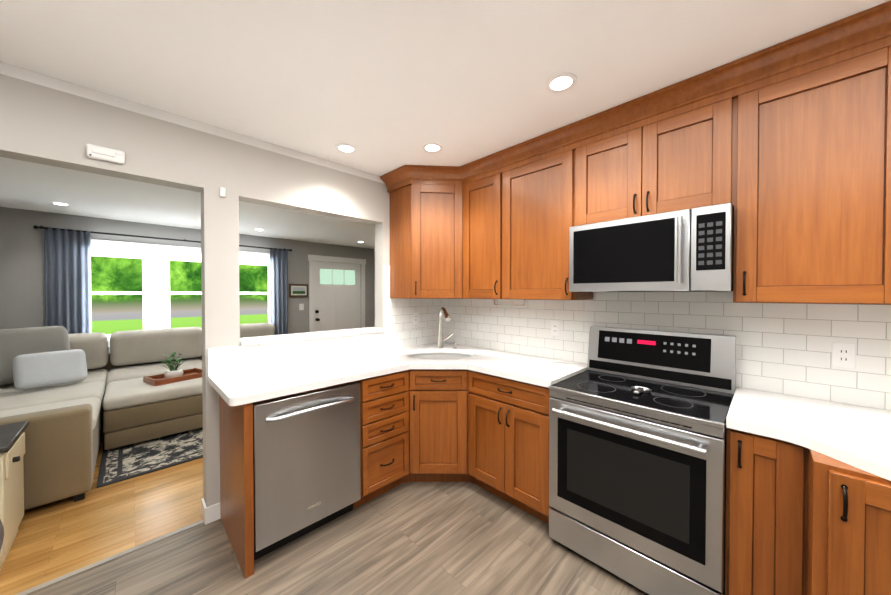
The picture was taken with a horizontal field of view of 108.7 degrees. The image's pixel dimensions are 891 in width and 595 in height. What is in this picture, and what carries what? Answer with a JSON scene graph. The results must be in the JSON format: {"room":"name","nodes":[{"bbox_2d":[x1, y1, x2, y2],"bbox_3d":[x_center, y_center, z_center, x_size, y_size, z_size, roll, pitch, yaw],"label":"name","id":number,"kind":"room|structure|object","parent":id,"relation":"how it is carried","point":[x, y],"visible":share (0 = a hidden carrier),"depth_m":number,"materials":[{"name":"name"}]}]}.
{"room":"kitchen","nodes":[
{"label":"kitchen","id":0,"kind":"room"},
{"bbox_2d":[0,207,373,352],"bbox_3d":[-3.495,0.132,5.103,5.610,2.500,0.130,-1,1,-45],"label":"wall","id":1,"kind":"structure","parent":0,"point":[22,278],"depth_m":3.99,"materials":[{"name":"paint"}]},
{"bbox_2d":[33,225,200,242],"bbox_3d":[-4.077,-0.819,4.098,1.503,0.046,0.260,-1,1,-45],"label":"curtain rod","id":2,"kind":"object","parent":1,"relation":"attached to","point":[37,227],"depth_m":4.17,"materials":[{"name":"black metal"}]},
{"bbox_2d":[44,227,287,334],"bbox_3d":[-3.725,0.262,4.678,2.684,2.190,0.056,-1,1,-45],"label":"curtain","id":3,"kind":"object","parent":2,"relation":"hanging from","point":[68,301],"visible":0.65,"depth_m":3.89,"materials":[{"name":"blue fabric"}]},
{"bbox_2d":[91,239,270,346],"bbox_3d":[-3.775,-0.054,4.779,2.340,1.380,0.135,-1,1,-45],"label":"window","id":4,"kind":"structure","parent":1,"relation":"in","point":[156,293],"depth_m":4.46,"materials":[{"name":"white"}]},
{"bbox_2d":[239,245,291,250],"bbox_3d":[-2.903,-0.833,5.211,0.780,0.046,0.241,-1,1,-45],"label":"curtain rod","id":5,"kind":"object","parent":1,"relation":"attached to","point":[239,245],"depth_m":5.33,"materials":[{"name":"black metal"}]},
{"bbox_2d":[289,284,307,296],"bbox_3d":[-2.670,-0.127,5.808,0.340,0.240,0.024,-1,1,-45],"label":"picture frame","id":6,"kind":"object","parent":1,"relation":"attached to","point":[298,290],"visible":0.98,"depth_m":5.79,"materials":[{"name":"brown wood"}]},
{"bbox_2d":[299,304,303,309],"bbox_3d":[-2.641,0.173,5.853,0.080,0.120,0.006,-1,1,-45],"label":"switch plate","id":7,"kind":"object","parent":1,"relation":"attached to","point":[301,306],"visible":0.5,"depth_m":5.84,"materials":[{"name":"white plastic"}]},
{"bbox_2d":[308,254,365,331],"bbox_3d":[-2.130,0.282,6.369,1.210,2.170,0.115,-1,1,-45],"label":"door","id":8,"kind":"structure","parent":1,"relation":"attached to","point":[337,295],"depth_m":6.35,"materials":[{"name":"white paint"},{"name":"glass"}]},
{"bbox_2d":[0,157,374,248],"bbox_3d":[-2.293,-1.089,3.873,5.610,0.150,3.550,-1,1,-45],"label":"ceiling","id":9,"kind":"structure","parent":0,"point":[25,185],"depth_m":3.50,"materials":[{"name":"paint"}]},
{"bbox_2d":[49,202,70,205],"bbox_3d":[-4.148,-1.006,3.439,0.149,0.004,0.149,0,1,6],"label":"recessed light","id":10,"kind":"object","parent":9,"relation":"in","point":[56,203],"depth_m":3.42,"materials":[{"name":"white"}]},
{"bbox_2d":[0,62,440,506],"bbox_3d":[-0.992,0.162,2.574,5.610,2.500,0.148,-1,1,-45],"label":"wall","id":11,"kind":"structure","parent":0,"point":[41,124],"depth_m":2.04,"materials":[{"name":"paint"}]},
{"bbox_2d":[86,144,124,163],"bbox_3d":[-1.783,-0.748,1.678,0.136,0.070,0.031,-1,1,-45],"label":"detector","id":12,"kind":"object","parent":11,"relation":"attached to","point":[104,154],"depth_m":1.67,"materials":[{"name":"white plastic"}]},
{"bbox_2d":[0,62,384,183],"bbox_3d":[-1.625,-1.052,1.884,3.000,0.054,0.045,-1,1,-45],"label":"crown molding","id":13,"kind":"structure","parent":11,"relation":"attached to","point":[44,80],"depth_m":1.84,"materials":[{"name":"white"}]},
{"bbox_2d":[201,498,219,515],"bbox_3d":[-0.376,1.353,3.310,3.457,0.100,0.012,-1,1,-45],"label":"baseboard","id":14,"kind":"structure","parent":11,"relation":"attached to","point":[205,510],"depth_m":2.02,"materials":[{"name":"white wood"}]},
{"bbox_2d":[220,187,225,197],"bbox_3d":[-1.422,-0.667,2.036,0.027,0.061,0.031,-1,1,-45],"label":"detector","id":15,"kind":"object","parent":11,"relation":"attached to","point":[222,190],"depth_m":2.04,"materials":[{"name":"white plastic"}]},
{"bbox_2d":[240,327,384,345],"bbox_3d":[-1.011,0.297,2.559,1.116,0.030,0.185,-1,1,-45],"label":"sill","id":16,"kind":"structure","parent":11,"relation":"on","point":[282,337],"depth_m":2.44,"materials":[{"name":"white"}]},
{"bbox_2d":[413,312,418,323],"bbox_3d":[-0.293,0.205,3.170,0.070,0.114,0.006,-1,1,-45],"label":"electrical outlet plate","id":17,"kind":"object","parent":11,"relation":"attached to","point":[415,314],"depth_m":3.17,"materials":[{"name":"white plastic"}]},
{"bbox_2d":[0,430,648,594],"bbox_3d":[-0.629,1.446,2.222,5.610,0.060,8.280,-1,1,-45],"label":"floor","id":18,"kind":"structure","parent":0,"point":[438,538],"depth_m":1.79,"materials":[{"name":"grey wood"}]},
{"bbox_2d":[0,519,3,551],"bbox_3d":[-1.084,0.976,0.458,0.530,0.920,0.480,-1,1,-45],"label":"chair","id":19,"kind":"object","parent":18,"relation":"on","point":[1,533],"visible":1,"depth_m":0.69,"materials":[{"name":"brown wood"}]},
{"bbox_2d":[0,421,28,569],"bbox_3d":[-2.677,1.096,1.560,0.754,0.655,0.494,-1,1,-45],"label":"base cabinet","id":20,"kind":"object","parent":18,"relation":"on","point":[12,444],"visible":1,"depth_m":1.76,"materials":[{"name":"beige paint"}]},
{"bbox_2d":[15,520,203,594],"bbox_3d":[-1.818,1.424,1.738,0.831,0.014,0.035,-1,1,-45],"label":"threshold strip","id":21,"kind":"object","parent":18,"relation":"on","point":[78,571],"depth_m":1.72,"materials":[{"name":"beige"}]},
{"bbox_2d":[0,322,274,509],"bbox_3d":[-3.013,0.853,3.501,3.030,1.096,2.540,-1,1,-45],"label":"sofa","id":22,"kind":"object","parent":18,"relation":"on","point":[55,381],"visible":0.69,"depth_m":3.02,"materials":[{"name":"beige fabric"}]},
{"bbox_2d":[96,427,202,487],"bbox_3d":[-2.461,1.392,3.849,2.265,0.010,1.930,-1,1,-45],"label":"rug","id":23,"kind":"object","parent":18,"relation":"on","point":[126,462],"visible":0.14,"depth_m":2.81,"materials":[{"name":"fabric"}]},
{"bbox_2d":[103,377,202,451],"bbox_3d":[-2.970,1.149,3.475,1.006,0.505,0.816,-1,1,-45],"label":"ottoman","id":24,"kind":"object","parent":23,"relation":"on","point":[137,410],"visible":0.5,"depth_m":3.09,"materials":[{"name":"beige fabric"}]},
{"bbox_2d":[143,368,201,385],"bbox_3d":[-2.959,0.865,3.511,0.320,0.060,0.460,0,1,31],"label":"tray","id":25,"kind":"object","parent":24,"relation":"on","point":[161,379],"visible":0.73,"depth_m":3.44,"materials":[{"name":"brown wood"}]},
{"bbox_2d":[161,352,183,378],"bbox_3d":[-2.976,0.743,3.493,0.220,0.280,0.242,-1,1,-45],"label":"potted plant","id":26,"kind":"object","parent":25,"relation":"on","point":[173,372],"visible":1,"depth_m":3.47,"materials":[{"name":"white"}]},
{"bbox_2d":[253,381,360,560],"bbox_3d":[-0.956,0.983,2.048,0.612,0.869,0.660,-1,1,-45],"label":"dishwasher","id":27,"kind":"object","parent":18,"relation":"on","point":[306,462],"visible":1,"depth_m":1.82,"materials":[{"name":"grey metal"}]},
{"bbox_2d":[319,369,414,507],"bbox_3d":[-0.582,0.969,2.436,0.460,0.888,0.669,-1,1,-45],"label":"base cabinet","id":28,"kind":"object","parent":18,"relation":"on","point":[387,401],"depth_m":2.22,"materials":[{"name":"brown wood"}]},
{"bbox_2d":[208,342,515,405],"bbox_3d":[-0.433,0.504,2.372,2.025,0.040,0.930,-1,1,-45],"label":"countertop","id":29,"kind":"structure","parent":28,"relation":"on","point":[253,385],"depth_m":2.14,"materials":[{"name":"stone"}]},
{"bbox_2d":[412,354,467,358],"bbox_3d":[-0.050,0.597,2.708,0.507,0.153,0.507,-1,1,-45],"label":"sink bowl","id":30,"kind":"object","parent":29,"relation":"attached to","point":[439,356],"visible":0.21,"depth_m":2.89,"materials":[{"name":"white ceramic"}]},
{"bbox_2d":[437,307,452,347],"bbox_3d":[0.012,0.283,2.954,0.236,0.387,0.260,-1,1,-45],"label":"faucet","id":31,"kind":"object","parent":29,"relation":"on","point":[447,317],"visible":1,"depth_m":3.01,"materials":[{"name":"silver metal"}]},
{"bbox_2d":[415,369,462,481],"bbox_3d":[-0.052,0.969,2.377,0.333,0.888,0.333,-1,1,-45],"label":"base cabinet","id":32,"kind":"object","parent":18,"relation":"on","point":[438,392],"depth_m":2.36,"materials":[{"name":"brown wood"}]},
{"bbox_2d":[468,353,586,387],"bbox_3d":[0.508,0.503,2.413,0.630,0.040,0.935,-1,1,-45],"label":"countertop","id":33,"kind":"structure","parent":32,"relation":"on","point":[536,370],"depth_m":2.22,"materials":[{"name":"stone"}]},
{"bbox_2d":[463,369,549,523],"bbox_3d":[0.573,0.970,2.336,0.668,0.888,0.726,-1,1,-45],"label":"base cabinet","id":34,"kind":"object","parent":18,"relation":"on","point":[506,421],"depth_m":2.10,"materials":[{"name":"brown wood"}]},
{"bbox_2d":[548,326,735,594],"bbox_3d":[1.074,0.816,1.778,0.713,1.210,0.762,-1,1,-45],"label":"range","id":35,"kind":"object","parent":18,"relation":"on","point":[637,454],"visible":1,"depth_m":1.59,"materials":[{"name":"metal"}]},
{"bbox_2d":[725,428,802,594],"bbox_3d":[1.466,0.980,1.469,0.617,0.888,0.228,-1,1,-45],"label":"base cabinet","id":36,"kind":"object","parent":18,"relation":"on","point":[801,520],"depth_m":1.26,"materials":[{"name":"brown wood"}]},
{"bbox_2d":[803,447,890,594],"bbox_3d":[1.652,0.984,1.154,0.797,0.888,0.480,-1,1,-45],"label":"base cabinet","id":37,"kind":"object","parent":18,"relation":"on","point":[847,508],"depth_m":1.00,"materials":[{"name":"brown wood"}]},
{"bbox_2d":[726,387,890,480],"bbox_3d":[1.754,0.520,1.029,0.805,0.040,1.247,-1,1,-45],"label":"countertop","id":38,"kind":"structure","parent":37,"relation":"on","point":[857,436],"depth_m":1.26,"materials":[{"name":"stone"}]},
{"bbox_2d":[374,249,374,326],"bbox_3d":[-0.299,0.124,5.769,0.130,2.500,3.420,-1,1,-45],"label":"wall","id":39,"kind":"structure","parent":0,"point":[374,287],"depth_m":6.93,"materials":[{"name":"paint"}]},
{"bbox_2d":[0,0,889,175],"bbox_3d":[0.665,-1.099,0.884,5.610,0.060,4.860,-1,1,-45],"label":"ceiling","id":40,"kind":"structure","parent":0,"point":[383,87],"depth_m":1.43,"materials":[{"name":"paint"}]},
{"bbox_2d":[335,144,356,152],"bbox_3d":[-0.724,-1.083,2.324,0.149,0.004,0.149,1,1,39],"label":"recessed light","id":41,"kind":"object","parent":40,"relation":"in","point":[344,148],"depth_m":2.32,"materials":[{"name":"white"}]},
{"bbox_2d":[422,143,442,152],"bbox_3d":[-0.095,-1.083,2.313,0.149,0.004,0.149,1,1,39],"label":"recessed light","id":42,"kind":"object","parent":40,"relation":"in","point":[429,147],"depth_m":2.31,"materials":[{"name":"white plastic"}]},
{"bbox_2d":[546,73,576,92],"bbox_3d":[0.581,-1.075,1.603,0.149,0.004,0.149,0,1,6],"label":"recessed light","id":43,"kind":"object","parent":40,"relation":"in","point":[561,83],"depth_m":1.60,"materials":[{"name":"white"}]},
{"bbox_3d":[1.618,0.170,1.842,0.130,2.500,4.600,-1,1,-45],"label":"wall","id":44,"kind":"structure","parent":0,"visible":0},
{"bbox_2d":[588,96,659,223],"bbox_3d":[1.106,-0.764,2.012,0.337,0.632,0.456,-1,1,-45],"label":"upper cabinet","id":45,"kind":"object","parent":44,"relation":"attached to","point":[624,144],"depth_m":1.84,"materials":[{"name":"brown wood"}]},
{"bbox_2d":[441,291,890,409],"bbox_3d":[1.220,0.277,2.146,0.008,0.680,3.590,-1,1,-45],"label":"tile backsplash","id":46,"kind":"structure","parent":44,"relation":"attached to","point":[783,348],"depth_m":1.74,"materials":[{"name":"tile"}]},
{"bbox_2d":[388,165,463,298],"bbox_3d":[-0.042,-0.542,2.940,0.666,1.098,0.687,-1,1,-45],"label":"upper cabinet","id":47,"kind":"object","parent":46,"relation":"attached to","point":[427,202],"depth_m":2.74,"materials":[{"name":"brown wood"}]},
{"bbox_2d":[464,152,499,298],"bbox_3d":[0.368,-0.539,2.722,0.390,1.098,0.460,-1,1,-45],"label":"upper cabinet","id":48,"kind":"object","parent":46,"relation":"attached to","point":[482,176],"depth_m":2.59,"materials":[{"name":"brown wood"}]},
{"bbox_2d":[494,299,524,305],"bbox_3d":[0.537,0.040,2.698,0.012,0.058,0.312,-1,1,-45],"label":"towel rail","id":49,"kind":"object","parent":48,"relation":"attached to","point":[510,305],"visible":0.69,"depth_m":2.69,"materials":[{"name":"silver metal"}]},
{"bbox_2d":[500,120,592,299],"bbox_3d":[0.775,-0.535,2.349,0.337,1.098,0.644,-1,1,-45],"label":"upper cabinet","id":50,"kind":"object","parent":46,"relation":"attached to","point":[544,182],"depth_m":2.22,"materials":[{"name":"brown wood"}]},
{"bbox_2d":[551,321,559,335],"bbox_3d":[0.859,0.242,2.499,0.006,0.114,0.070,-1,1,-45],"label":"electrical outlet plate","id":51,"kind":"object","parent":46,"relation":"attached to","point":[555,325],"depth_m":2.50,"materials":[{"name":"white plastic"}]},
{"bbox_2d":[733,8,890,304],"bbox_3d":[1.693,-0.524,1.422,0.337,1.098,0.588,-1,1,-45],"label":"upper cabinet","id":52,"kind":"object","parent":46,"relation":"attached to","point":[784,148],"depth_m":1.33,"materials":[{"name":"brown wood"}]},
{"bbox_2d":[832,342,855,368],"bbox_3d":[1.858,0.270,1.490,0.006,0.114,0.070,-1,1,-45],"label":"electrical outlet plate","id":53,"kind":"object","parent":46,"relation":"attached to","point":[843,354],"depth_m":1.49,"materials":[{"name":"white plastic"}]},
{"bbox_2d":[660,64,739,212],"bbox_3d":[1.325,-0.761,1.790,0.337,0.632,0.456,-1,1,-45],"label":"upper cabinet","id":54,"kind":"object","parent":44,"relation":"attached to","point":[700,119],"depth_m":1.60,"materials":[{"name":"brown wood"}]},
{"bbox_2d":[569,202,733,291],"bbox_3d":[1.173,-0.238,1.864,0.458,0.408,0.762,-1,1,-45],"label":"over-the-range microwave","id":55,"kind":"object","parent":54,"relation":"attached to","point":[688,250],"visible":0.98,"depth_m":1.67,"materials":[{"name":"grey metal"}]},
{"label":"outside","id":56,"kind":"structure","parent":0,"visible":0},
{"bbox_2d":[91,256,349,333],"bbox_3d":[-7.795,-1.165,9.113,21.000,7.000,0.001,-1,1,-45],"label":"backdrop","id":57,"kind":"structure","parent":56,"point":[111,314],"depth_m":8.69,"materials":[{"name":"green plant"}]}
]}

